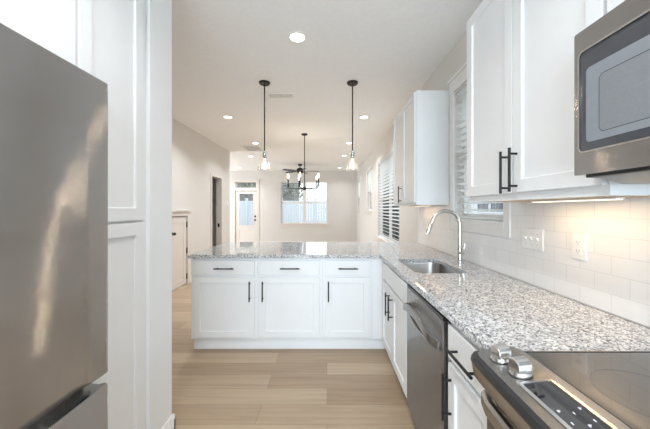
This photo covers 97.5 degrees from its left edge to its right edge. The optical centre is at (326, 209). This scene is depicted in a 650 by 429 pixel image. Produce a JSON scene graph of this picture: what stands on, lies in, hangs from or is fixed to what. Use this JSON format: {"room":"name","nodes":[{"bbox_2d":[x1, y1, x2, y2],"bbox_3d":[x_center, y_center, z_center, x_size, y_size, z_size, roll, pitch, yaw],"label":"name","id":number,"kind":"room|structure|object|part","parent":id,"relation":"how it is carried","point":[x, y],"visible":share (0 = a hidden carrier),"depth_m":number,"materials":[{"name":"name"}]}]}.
{"room":"kitchen","nodes":[
{"label":"kitchen","id":0,"kind":"room"},
{"bbox_2d":[146,0,171,428],"bbox_3d":[-1.801,-0.082,1.606,1.738,2.861,0.212,0,0,0],"label":"wall","id":1,"kind":"structure","parent":0,"point":[158,12],"depth_m":1.58,"materials":[{"name":"white paint"}]},
{"bbox_2d":[162,413,174,428],"bbox_3d":[-1.734,1.292,1.615,1.632,0.115,0.221,0,0,0],"label":"baseboard","id":2,"kind":"structure","parent":1,"relation":"attached to","point":[170,424],"depth_m":1.68,"materials":[{"name":"white paint"}]},
{"bbox_2d":[172,118,229,283],"bbox_3d":[-2.610,-0.082,4.593,0.120,2.861,5.755,0,0,0],"label":"wall","id":3,"kind":"structure","parent":0,"point":[195,157],"depth_m":5.66,"materials":[{"name":"grey paint"}]},
{"bbox_2d":[172,210,191,290],"bbox_3d":[-2.541,0.679,4.890,0.097,1.340,0.800,0,0,0],"label":"door","id":4,"kind":"structure","parent":3,"relation":"in","point":[179,224],"depth_m":4.95,"materials":[{"name":"white paint"}]},
{"bbox_2d":[211,173,222,246],"bbox_3d":[-2.543,0.274,6.585,0.013,2.150,0.690,0,0,0],"label":"doorway","id":5,"kind":"structure","parent":3,"relation":"in","point":[212,174],"depth_m":6.87,"materials":[{"name":"white paint"}]},
{"bbox_2d":[212,178,215,246],"bbox_3d":[-4.660,-0.082,7.410,3.979,2.861,0.120,0,0,0],"label":"wall","id":6,"kind":"structure","parent":0,"point":[213,179],"depth_m":7.35,"materials":[{"name":"grey paint"}]},
{"bbox_2d":[230,171,356,241],"bbox_3d":[-2.740,-0.082,11.225,7.820,2.861,0.150,0,0,0],"label":"wall","id":7,"kind":"structure","parent":0,"point":[342,185],"depth_m":11.15,"materials":[{"name":"grey paint"}]},
{"bbox_2d":[232,179,259,241],"bbox_3d":[-3.170,0.084,11.158,1.060,2.530,0.115,0,0,0],"label":"door","id":8,"kind":"structure","parent":7,"relation":"in","point":[244,233],"depth_m":11.17,"materials":[{"name":"white paint"}]},
{"bbox_3d":[-3.163,0.002,11.166,0.595,1.305,0.008,0,0,0],"label":"glazing frame","id":9,"kind":"part","parent":8,"relation":"part of","materials":[{"name":"clear glass"}]},
{"bbox_2d":[230,241,356,241],"bbox_3d":[-2.665,1.292,11.143,7.670,0.115,0.014,0,0,0],"label":"baseboard","id":10,"kind":"structure","parent":7,"relation":"attached to","point":[230,241],"depth_m":11.14,"materials":[{"name":"white paint"}]},
{"bbox_2d":[279,182,329,225],"bbox_3d":[-0.882,-0.217,11.190,1.990,1.742,0.140,0,0,0],"label":"window","id":11,"kind":"structure","parent":7,"relation":"in","point":[304,223],"depth_m":11.20,"materials":[{"name":"white paint"}]},
{"bbox_3d":[-0.882,0.600,11.164,1.990,0.109,0.088,0,0,0],"label":"sill","id":12,"kind":"part","parent":11,"relation":"part of","materials":[{"name":"white paint"}]},
{"bbox_3d":[-0.892,-0.266,11.231,1.758,0.056,0.058,0,0,0],"label":"meeting rail","id":13,"kind":"part","parent":11,"relation":"part of","materials":[{"name":"white paint"}]},
{"bbox_2d":[172,282,416,428],"bbox_3d":[-2.685,1.409,4.355,8.030,0.120,13.910,0,0,0],"label":"floor","id":14,"kind":"structure","parent":0,"point":[212,388],"depth_m":2.16,"materials":[{"name":"brown wood"}]},
{"bbox_2d":[0,23,107,428],"bbox_3d":[-1.165,0.449,0.542,0.800,1.800,0.915,0,0,0],"label":"refrigerator","id":15,"kind":"object","parent":14,"relation":"on","point":[54,112],"visible":1,"depth_m":0.79,"materials":[{"name":"grey metal"}]},
{"bbox_3d":[-0.801,0.933,0.542,0.072,0.652,0.915,0,0,0],"label":"freezer drawer","id":16,"kind":"part","parent":15,"relation":"part of","materials":[{"name":"metal"}]},
{"bbox_2d":[76,0,143,428],"bbox_3d":[-1.242,0.104,1.262,0.620,2.490,0.392,0,0,0],"label":"pantry cabinet","id":17,"kind":"object","parent":14,"relation":"on","point":[109,33],"visible":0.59,"depth_m":1.31,"materials":[{"name":"white paint"}]},
{"bbox_3d":[-0.941,-0.539,1.262,0.018,1.184,0.380,0,0,0],"label":"door","id":18,"kind":"part","parent":17,"relation":"part of","materials":[{"name":"white paint"}]},
{"bbox_3d":[-0.941,0.642,1.262,0.018,1.154,0.380,0,0,0],"label":"door","id":19,"kind":"part","parent":17,"relation":"part of","materials":[{"name":"white paint"}]},
{"bbox_2d":[141,0,145,428],"bbox_3d":[-1.102,0.104,1.479,0.300,2.490,0.039,0,0,0],"label":"cabinet filler","id":20,"kind":"object","parent":14,"relation":"on","point":[144,220],"visible":0.02,"depth_m":1.49,"materials":[{"name":"white paint"}]},
{"bbox_2d":[191,258,257,338],"bbox_3d":[-0.978,0.906,2.990,0.634,0.886,0.660,0,0,0],"label":"base cabinet","id":21,"kind":"object","parent":14,"relation":"on","point":[224,291],"visible":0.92,"depth_m":2.71,"materials":[{"name":"white paint"}]},
{"bbox_3d":[-0.969,0.557,2.680,0.185,0.011,0.040,0,0,0],"label":"handle","id":22,"kind":"part","parent":21,"relation":"part of","materials":[{"name":"black metal"}]},
{"bbox_3d":[-0.974,0.552,2.709,0.576,0.136,0.018,0,0,0],"label":"drawer","id":23,"kind":"part","parent":21,"relation":"part of","materials":[{"name":"white paint"}]},
{"bbox_3d":[-0.974,0.928,2.709,0.576,0.571,0.018,0,0,0],"label":"door","id":24,"kind":"part","parent":21,"relation":"part of","materials":[{"name":"white paint"}]},
{"bbox_3d":[-0.729,0.771,2.680,0.011,0.190,0.040,0,0,0],"label":"handle","id":25,"kind":"part","parent":21,"relation":"part of","materials":[{"name":"black metal"}]},
{"bbox_2d":[194,339,384,348],"bbox_3d":[-0.351,1.293,3.047,1.874,0.112,0.576,0,0,0],"label":"baseboard","id":26,"kind":"structure","parent":14,"relation":"on","point":[198,343],"depth_m":2.76,"materials":[{"name":"white paint"}]},
{"bbox_2d":[258,258,321,338],"bbox_3d":[-0.352,0.906,2.990,0.616,0.886,0.660,0,0,0],"label":"base cabinet","id":27,"kind":"object","parent":14,"relation":"on","point":[289,289],"visible":0.93,"depth_m":2.71,"materials":[{"name":"white paint"}]},
{"bbox_3d":[-0.607,0.771,2.680,0.011,0.190,0.040,0,0,0],"label":"handle","id":28,"kind":"part","parent":27,"relation":"part of","materials":[{"name":"black metal"}]},
{"bbox_3d":[-0.353,0.552,2.709,0.567,0.136,0.018,0,0,0],"label":"drawer","id":29,"kind":"part","parent":27,"relation":"part of","materials":[{"name":"white paint"}]},
{"bbox_3d":[-0.348,0.557,2.680,0.185,0.011,0.040,0,0,0],"label":"handle","id":30,"kind":"part","parent":27,"relation":"part of","materials":[{"name":"black metal"}]},
{"bbox_2d":[322,258,383,338],"bbox_3d":[0.253,0.906,2.990,0.592,0.886,0.660,0,0,0],"label":"base cabinet","id":31,"kind":"object","parent":14,"relation":"on","point":[346,282],"depth_m":2.71,"materials":[{"name":"white paint"}]},
{"bbox_3d":[0.194,0.552,2.709,0.421,0.136,0.018,0,0,0],"label":"drawer","id":32,"kind":"part","parent":31,"relation":"part of","materials":[{"name":"white paint"}]},
{"bbox_3d":[0.194,0.928,2.709,0.421,0.571,0.018,0,0,0],"label":"door","id":33,"kind":"part","parent":31,"relation":"part of","materials":[{"name":"white paint"}]},
{"bbox_3d":[0.199,0.557,2.680,0.185,0.011,0.040,0,0,0],"label":"handle","id":34,"kind":"part","parent":31,"relation":"part of","materials":[{"name":"black metal"}]},
{"bbox_3d":[0.489,0.849,2.700,0.119,0.772,0.077,0,0,0],"label":"corner filler","id":35,"kind":"part","parent":31,"relation":"part of","materials":[{"name":"white wood"}]},
{"bbox_2d":[382,262,407,397],"bbox_3d":[0.800,0.906,2.237,0.660,0.886,0.845,0,0,0],"label":"base cabinet","id":36,"kind":"object","parent":14,"relation":"on","point":[394,287],"visible":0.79,"depth_m":2.15,"materials":[{"name":"white paint"}]},
{"bbox_3d":[0.519,0.928,2.439,0.018,0.571,0.398,0,0,0],"label":"door","id":37,"kind":"part","parent":36,"relation":"part of","materials":[{"name":"white paint"}]},
{"bbox_3d":[0.490,0.771,2.216,0.040,0.185,0.011,0,0,0],"label":"handle","id":38,"kind":"part","parent":36,"relation":"part of","materials":[{"name":"black metal"}]},
{"bbox_3d":[0.519,0.928,2.036,0.018,0.571,0.398,0,0,0],"label":"door","id":39,"kind":"part","parent":36,"relation":"part of","materials":[{"name":"white paint"}]},
{"bbox_2d":[403,284,451,428],"bbox_3d":[0.783,0.911,1.514,0.653,0.876,0.589,0,0,0],"label":"dishwasher","id":40,"kind":"object","parent":14,"relation":"on","point":[427,328],"visible":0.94,"depth_m":1.45,"materials":[{"name":"grey metal"}]},
{"bbox_3d":[0.482,0.584,1.526,0.051,0.087,0.527,0,0,0],"label":"handle","id":41,"kind":"part","parent":40,"relation":"part of","materials":[{"name":"metal"}]},
{"bbox_2d":[441,324,486,428],"bbox_3d":[0.800,0.906,1.035,0.660,0.886,0.356,0,0,0],"label":"base cabinet","id":42,"kind":"object","parent":14,"relation":"on","point":[465,409],"visible":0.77,"depth_m":1.09,"materials":[{"name":"white paint"}]},
{"bbox_2d":[188,242,649,350],"bbox_3d":[-0.079,0.444,2.304,2.473,0.034,2.893,0,0,0],"label":"countertop","id":43,"kind":"structure","parent":42,"relation":"on","point":[489,307],"depth_m":1.31,"materials":[{"name":"stone"}]},
{"bbox_2d":[403,263,457,272],"bbox_3d":[0.777,0.577,2.190,0.391,0.229,0.606,0,0,0],"label":"sink","id":44,"kind":"object","parent":43,"relation":"in","point":[416,267],"visible":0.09,"depth_m":2.47,"materials":[{"name":"metal"}]},
{"bbox_2d":[425,209,464,261],"bbox_3d":[0.959,0.211,2.318,0.311,0.431,0.084,0,0,0],"label":"faucet","id":45,"kind":"object","parent":43,"relation":"on","point":[460,252],"visible":1,"depth_m":2.32,"materials":[{"name":"silver metal"}]},
{"bbox_3d":[0.970,0.151,2.330,0.261,0.311,0.030,0,0,0],"label":"spout","id":46,"kind":"part","parent":45,"relation":"part of","materials":[{"name":"silver metal"}]},
{"bbox_3d":[1.089,0.319,2.296,0.033,0.095,0.044,0,0,-7],"label":"lever handle","id":47,"kind":"part","parent":45,"relation":"part of","materials":[{"name":"silver metal"}]},
{"bbox_3d":[0.490,0.771,1.171,0.040,0.190,0.011,0,0,0],"label":"handle","id":48,"kind":"part","parent":42,"relation":"part of","materials":[{"name":"black metal"}]},
{"bbox_3d":[0.490,0.557,1.041,0.040,0.011,0.200,0,0,0],"label":"handle","id":49,"kind":"part","parent":42,"relation":"part of","materials":[{"name":"black metal"}]},
{"bbox_3d":[0.519,0.552,1.038,0.018,0.136,0.326,0,0,0],"label":"drawer","id":50,"kind":"part","parent":42,"relation":"part of","materials":[{"name":"white paint"}]},
{"bbox_3d":[0.519,0.928,1.038,0.018,0.571,0.326,0,0,0],"label":"door","id":51,"kind":"part","parent":42,"relation":"part of","materials":[{"name":"white paint"}]},
{"bbox_2d":[471,343,649,428],"bbox_3d":[0.778,0.862,0.474,0.735,0.974,0.758,0,0,0],"label":"range","id":52,"kind":"object","parent":14,"relation":"on","point":[524,389],"visible":1,"depth_m":0.69,"materials":[{"name":"grey metal"}]},
{"bbox_3d":[0.447,0.543,0.474,0.050,0.048,0.698,0,0,0],"label":"handle","id":53,"kind":"part","parent":52,"relation":"part of","materials":[{"name":"metal"}]},
{"bbox_3d":[0.484,0.411,0.793,0.052,0.016,0.052,0,0,0],"label":"knob","id":54,"kind":"part","parent":52,"relation":"part of","materials":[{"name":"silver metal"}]},
{"bbox_3d":[0.475,0.771,0.474,0.005,0.495,0.734,0,0,0],"label":"door glass","id":55,"kind":"part","parent":52,"relation":"part of","materials":[{"name":"black glass"}]},
{"bbox_3d":[0.490,0.410,0.723,0.052,0.016,0.052,0,0,0],"label":"knob","id":56,"kind":"part","parent":52,"relation":"part of","materials":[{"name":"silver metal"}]},
{"bbox_3d":[0.499,0.414,0.470,0.066,0.010,0.419,0,0,0],"label":"panel glass","id":57,"kind":"part","parent":52,"relation":"part of","materials":[{"name":"black glass"}]},
{"bbox_3d":[0.499,0.413,0.470,0.082,0.013,0.435,0,0,0],"label":"touch panel","id":58,"kind":"part","parent":52,"relation":"part of","materials":[{"name":"black glass"}]},
{"bbox_2d":[524,351,649,428],"bbox_3d":[0.866,0.431,0.474,0.561,0.024,0.758,0,0,0],"label":"cooktop","id":59,"kind":"object","parent":52,"relation":"in","point":[617,382],"depth_m":0.72,"materials":[{"name":"glass"}]},
{"bbox_2d":[172,0,482,170],"bbox_3d":[-2.685,-1.572,4.355,8.030,0.120,13.910,0,0,0],"label":"ceiling","id":60,"kind":"structure","parent":0,"point":[222,50],"depth_m":3.06,"materials":[{"name":"paint"}]},
{"bbox_2d":[222,115,233,118],"bbox_3d":[-1.620,-1.508,4.660,0.180,0.006,0.180,0,0,0],"label":"recessed light","id":61,"kind":"object","parent":60,"relation":"in","point":[223,116],"visible":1,"depth_m":4.67,"materials":[{"name":"white"}]},
{"bbox_2d":[241,146,263,150],"bbox_3d":[-1.830,-1.508,7.050,0.440,0.008,0.620,0,0,0],"label":"ceiling vent","id":62,"kind":"object","parent":60,"relation":"in","point":[248,148],"visible":0.92,"depth_m":7.06,"materials":[{"name":"white plastic"}]},
{"bbox_2d":[259,80,269,167],"bbox_3d":[-0.743,-0.989,3.390,0.166,1.045,0.166,0,0,0],"label":"pendant light","id":63,"kind":"object","parent":60,"relation":"hanging from","point":[264,83],"visible":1,"depth_m":3.38,"materials":[{"name":"brown metal"}]},
{"bbox_3d":[-0.743,-1.079,3.390,0.014,0.825,0.015,0,0,0],"label":"rod","id":64,"kind":"part","parent":63,"relation":"part of","materials":[{"name":"brown metal"}]},
{"bbox_2d":[266,93,294,97],"bbox_3d":[-0.615,-1.508,3.780,0.360,0.008,0.160,0,0,0],"label":"ceiling vent","id":65,"kind":"object","parent":60,"relation":"in","point":[269,95],"visible":1,"depth_m":3.76,"materials":[{"name":"white plastic"}]},
{"bbox_2d":[283,164,307,173],"bbox_3d":[-0.852,-1.351,9.503,1.183,0.320,1.233,0,0,0],"label":"ceiling fan","id":66,"kind":"object","parent":60,"relation":"hanging from","point":[301,170],"visible":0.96,"depth_m":9.41,"materials":[{"name":"brown metal"}]},
{"bbox_2d":[287,31,307,42],"bbox_3d":[-0.260,-1.508,2.500,0.180,0.006,0.180,0,0,0],"label":"recessed light","id":67,"kind":"object","parent":60,"relation":"in","point":[294,36],"visible":1,"depth_m":2.50,"materials":[{"name":"white plastic"}]},
{"bbox_2d":[287,133,319,189],"bbox_3d":[-0.469,-0.951,5.698,0.655,1.122,0.660,0,0,0],"label":"chandelier","id":68,"kind":"object","parent":60,"relation":"hanging from","point":[302,134],"visible":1,"depth_m":5.68,"materials":[{"name":"black metal"}]},
{"bbox_3d":[-0.450,-0.952,5.710,0.016,1.080,0.017,0,0,0],"label":"rod","id":69,"kind":"part","parent":68,"relation":"part of","materials":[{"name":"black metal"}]},
{"bbox_2d":[347,80,357,167],"bbox_3d":[0.303,-0.989,3.390,0.166,1.045,0.166,0,0,0],"label":"pendant light","id":70,"kind":"object","parent":60,"relation":"hanging from","point":[352,83],"visible":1,"depth_m":3.38,"materials":[{"name":"black metal"}]},
{"bbox_3d":[0.303,-1.079,3.390,0.014,0.825,0.015,0,0,0],"label":"rod","id":71,"kind":"part","parent":70,"relation":"part of","materials":[{"name":"brown metal"}]},
{"bbox_2d":[359,115,368,118],"bbox_3d":[0.605,-1.508,4.660,0.180,0.006,0.180,0,0,0],"label":"recessed light","id":72,"kind":"object","parent":60,"relation":"in","point":[362,116],"visible":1,"depth_m":4.67,"materials":[{"name":"white"}]},
{"bbox_3d":[-1.305,-1.327,0.764,0.701,0.369,1.468,0,0,0],"label":"trim","id":73,"kind":"structure","parent":60,"relation":"attached to","visible":0},
{"bbox_2d":[0,0,75,65],"bbox_3d":[-1.242,-0.811,0.547,0.620,0.660,1.034,0,0,0],"label":"upper cabinet","id":74,"kind":"object","parent":73,"relation":"attached to","point":[51,24],"visible":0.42,"depth_m":0.96,"materials":[{"name":"white paint"}]},
{"bbox_2d":[357,29,649,328],"bbox_3d":[1.240,-0.082,4.450,0.160,2.861,13.700,0,0,0],"label":"wall","id":75,"kind":"structure","parent":0,"point":[614,278],"depth_m":1.47,"materials":[{"name":"white tile"}]},
{"bbox_2d":[358,179,359,197],"bbox_3d":[1.204,-0.775,10.550,0.060,0.648,0.788,0,0,0],"label":"window blind","id":76,"kind":"object","parent":75,"relation":"attached to","point":[359,179],"visible":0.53,"depth_m":10.64,"materials":[{"name":"white plastic"}]},
{"bbox_2d":[366,191,371,213],"bbox_3d":[1.220,-0.488,7.935,0.155,1.225,0.910,0,0,0],"label":"window","id":77,"kind":"structure","parent":75,"relation":"in","point":[369,211],"depth_m":8.29,"materials":[{"name":"white paint"}]},
{"bbox_3d":[1.266,-0.531,7.935,0.062,1.140,0.790,0,0,0],"label":"sash","id":78,"kind":"part","parent":77,"relation":"part of","materials":[{"name":"white paint"}]},
{"bbox_2d":[367,169,370,191],"bbox_3d":[1.204,-0.805,7.935,0.060,0.588,0.778,0,0,0],"label":"window blind","id":79,"kind":"object","parent":75,"relation":"attached to","point":[369,171],"visible":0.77,"depth_m":8.05,"materials":[{"name":"white plastic"}]},
{"bbox_2d":[376,170,398,241],"bbox_3d":[1.220,-0.191,5.590,0.155,1.780,2.060,0,0,0],"label":"window","id":80,"kind":"structure","parent":75,"relation":"in","point":[394,210],"depth_m":5.64,"materials":[{"name":"white paint"}]},
{"bbox_3d":[1.188,0.657,5.590,0.091,0.084,2.060,0,0,0],"label":"sill","id":81,"kind":"part","parent":80,"relation":"part of","materials":[{"name":"white paint"}]},
{"bbox_2d":[378,149,398,241],"bbox_3d":[1.204,-0.238,5.590,0.060,1.681,1.928,0,0,0],"label":"window blind","id":82,"kind":"object","parent":80,"relation":"attached to","point":[386,163],"visible":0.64,"depth_m":5.72,"materials":[{"name":"white plastic"}]},
{"bbox_3d":[1.204,-0.218,6.250,0.060,1.625,0.004,0,0,0],"label":"ladder cord","id":83,"kind":"part","parent":82,"relation":"part of","materials":[{"name":"white fabric"}]},
{"bbox_3d":[1.266,-0.234,5.590,0.062,1.695,1.940,0,0,0],"label":"sash","id":84,"kind":"part","parent":80,"relation":"part of","materials":[{"name":"white paint"}]},
{"bbox_2d":[393,90,448,205],"bbox_3d":[0.982,-0.592,3.165,0.372,1.098,0.870,0,0,0],"label":"upper cabinet","id":85,"kind":"object","parent":75,"relation":"attached to","point":[421,127],"visible":1,"depth_m":2.73,"materials":[{"name":"white paint"}]},
{"bbox_3d":[0.845,-0.599,3.381,0.018,1.060,0.426,0,0,0],"label":"door","id":86,"kind":"part","parent":85,"relation":"part of","materials":[{"name":"white paint"}]},
{"bbox_3d":[0.845,-0.599,2.950,0.018,1.060,0.428,0,0,0],"label":"door","id":87,"kind":"part","parent":85,"relation":"part of","materials":[{"name":"white paint"}]},
{"bbox_2d":[447,62,510,237],"bbox_3d":[1.216,-0.511,2.236,0.161,1.389,0.912,0,0,0],"label":"window","id":88,"kind":"structure","parent":75,"relation":"in","point":[498,228],"depth_m":2.47,"materials":[{"name":"white paint"}]},
{"bbox_3d":[1.196,0.090,2.236,0.075,0.018,0.740,0,0,0],"label":"sill","id":89,"kind":"part","parent":88,"relation":"part of","materials":[{"name":"white paint"}]},
{"bbox_2d":[456,85,502,220],"bbox_3d":[1.204,-0.489,2.236,0.060,1.129,0.728,0,0,0],"label":"window blind","id":90,"kind":"object","parent":88,"relation":"attached to","point":[461,95],"visible":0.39,"depth_m":2.49,"materials":[{"name":"white plastic"}]},
{"bbox_3d":[1.204,-0.469,2.488,0.060,1.073,0.004,0,0,0],"label":"ladder cord","id":91,"kind":"part","parent":90,"relation":"part of","materials":[{"name":"white fabric"}]},
{"bbox_3d":[1.203,0.067,2.236,0.042,0.016,0.720,0,0,0],"label":"rail","id":92,"kind":"part","parent":90,"relation":"part of","materials":[{"name":"white plastic"}]},
{"bbox_3d":[1.266,-0.484,2.236,0.062,1.143,0.740,0,0,0],"label":"sash","id":93,"kind":"part","parent":88,"relation":"part of","materials":[{"name":"white paint"}]},
{"bbox_2d":[522,228,543,250],"bbox_3d":[1.151,0.166,1.607,0.017,0.117,0.165,0,0,0],"label":"light switch","id":94,"kind":"object","parent":75,"relation":"attached to","point":[533,239],"visible":1,"depth_m":1.59,"materials":[{"name":"white plastic"}]},
{"bbox_2d":[467,0,649,201],"bbox_3d":[0.985,-0.592,1.295,0.368,1.098,0.858,0,0,0],"label":"upper cabinet","id":95,"kind":"object","parent":75,"relation":"attached to","point":[520,53],"visible":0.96,"depth_m":1.23,"materials":[{"name":"white paint"}]},
{"bbox_3d":[0.850,-0.603,1.507,0.018,1.053,0.422,0,0,0],"label":"door","id":96,"kind":"part","parent":95,"relation":"part of","materials":[{"name":"white paint"}]},
{"bbox_3d":[0.821,-0.171,1.326,0.040,0.195,0.011,0,0,0],"label":"handle","id":97,"kind":"part","parent":95,"relation":"part of","materials":[{"name":"black metal"}]},
{"bbox_3d":[0.821,-0.176,1.262,0.040,0.195,0.011,0,0,0],"label":"handle","id":98,"kind":"part","parent":95,"relation":"part of","materials":[{"name":"black metal"}]},
{"bbox_3d":[0.850,-0.603,1.082,0.018,1.053,0.420,0,0,0],"label":"door","id":99,"kind":"part","parent":95,"relation":"part of","materials":[{"name":"white paint"}]},
{"bbox_3d":[1.018,-0.051,1.295,0.276,0.014,0.821,0,0,0],"label":"panel","id":100,"kind":"part","parent":95,"relation":"part of","materials":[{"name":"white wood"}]},
{"bbox_2d":[531,197,624,202],"bbox_3d":[1.030,-0.038,1.210,0.032,0.008,0.420,0,0,0],"label":"light","id":101,"kind":"object","parent":95,"relation":"attached to","point":[613,198],"visible":0.93,"depth_m":1.13,"materials":[{"name":"white plastic"}]},
{"bbox_2d":[571,233,586,260],"bbox_3d":[1.155,0.171,1.308,0.009,0.117,0.076,0,0,0],"label":"wall outlet","id":102,"kind":"object","parent":75,"relation":"attached to","point":[578,241],"visible":1,"depth_m":1.30,"materials":[{"name":"white plastic"}]},
{"bbox_2d":[575,239,581,245],"bbox_3d":[1.152,0.151,1.308,0.002,0.029,0.034,0,0,0],"label":"socket","id":103,"kind":"object","parent":102,"relation":"attached to","point":[578,242],"depth_m":1.30,"materials":[{"name":"grey plastic"}]},
{"bbox_2d":[575,248,581,254],"bbox_3d":[1.152,0.191,1.308,0.002,0.029,0.034,0,0,0],"label":"socket","id":104,"kind":"object","parent":102,"relation":"attached to","point":[578,251],"depth_m":1.30,"materials":[{"name":"grey plastic"}]},
{"bbox_2d":[607,0,624,12],"bbox_3d":[1.005,-0.839,0.482,0.328,0.605,0.762,0,0,0],"label":"upper cabinet","id":105,"kind":"object","parent":75,"relation":"attached to","point":[611,4],"visible":0.02,"depth_m":0.84,"materials":[{"name":"white paint"}]},
{"bbox_2d":[574,0,649,183],"bbox_3d":[0.924,-0.298,0.481,0.444,0.450,0.758,0,0,0],"label":"microwave oven","id":106,"kind":"object","parent":105,"relation":"attached to","point":[612,54],"visible":1,"depth_m":0.74,"materials":[{"name":"grey metal"}]},
{"label":"outside","id":107,"kind":"structure","parent":0,"visible":0},
{"bbox_3d":[0.000,1.759,10.000,60.000,0.180,70.000,0,0,0],"label":"ground","id":108,"kind":"structure","parent":107,"visible":0},
{"bbox_2d":[237,183,255,200],"bbox_3d":[-4.593,-0.962,18.546,3.608,5.272,2.772,0,0,-34],"label":"tree","id":109,"kind":"object","parent":108,"relation":"on","point":[246,185],"visible":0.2,"depth_m":18.12,"materials":[{"name":"grey plant"}]},
{"bbox_2d":[237,183,302,200],"bbox_3d":[-8.500,-1.581,32.000,11.000,6.500,7.000,0,0,0],"label":"tree","id":110,"kind":"object","parent":108,"relation":"on","point":[283,186],"visible":0.02,"depth_m":29.00,"materials":[{"name":"grey"}]},
{"bbox_2d":[240,198,326,224],"bbox_3d":[-1.977,0.509,16.495,16.046,2.320,0.160,0,0,0],"label":"privacy fence","id":111,"kind":"object","parent":108,"relation":"on","point":[291,212],"visible":0.1,"depth_m":16.49,"materials":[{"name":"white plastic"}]},
{"bbox_3d":[-4.650,0.509,16.495,0.160,2.320,0.160,0,0,0],"label":"post","id":112,"kind":"part","parent":111,"relation":"part of","materials":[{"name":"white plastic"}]},
{"bbox_3d":[-2.000,0.559,16.500,16.000,2.120,0.060,0,0,0],"label":"rail","id":113,"kind":"part","parent":111,"relation":"part of","materials":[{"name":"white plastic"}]},
{"bbox_3d":[-0.650,0.509,16.495,0.160,2.320,0.160,0,0,0],"label":"post","id":114,"kind":"part","parent":111,"relation":"part of","materials":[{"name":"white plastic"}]},
{"bbox_2d":[282,183,318,200],"bbox_3d":[-2.294,-0.659,19.456,3.015,4.670,2.508,0,0,-33],"label":"tree","id":115,"kind":"object","parent":108,"relation":"on","point":[287,190],"visible":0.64,"depth_m":19.05,"materials":[{"name":"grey plant"}]},
{"bbox_2d":[471,203,502,214],"bbox_3d":[11.500,-0.831,9.750,6.000,5.000,17.300,0,0,0],"label":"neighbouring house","id":116,"kind":"structure","parent":108,"relation":"on","point":[490,205],"depth_m":15.95,"materials":[{"name":"white"}]},
{"bbox_3d":[8.992,-0.481,15.700,0.013,1.200,2.500,0,0,0],"label":"pane","id":117,"kind":"part","parent":116,"relation":"part of","materials":[{"name":"clear glass"}]}
]}

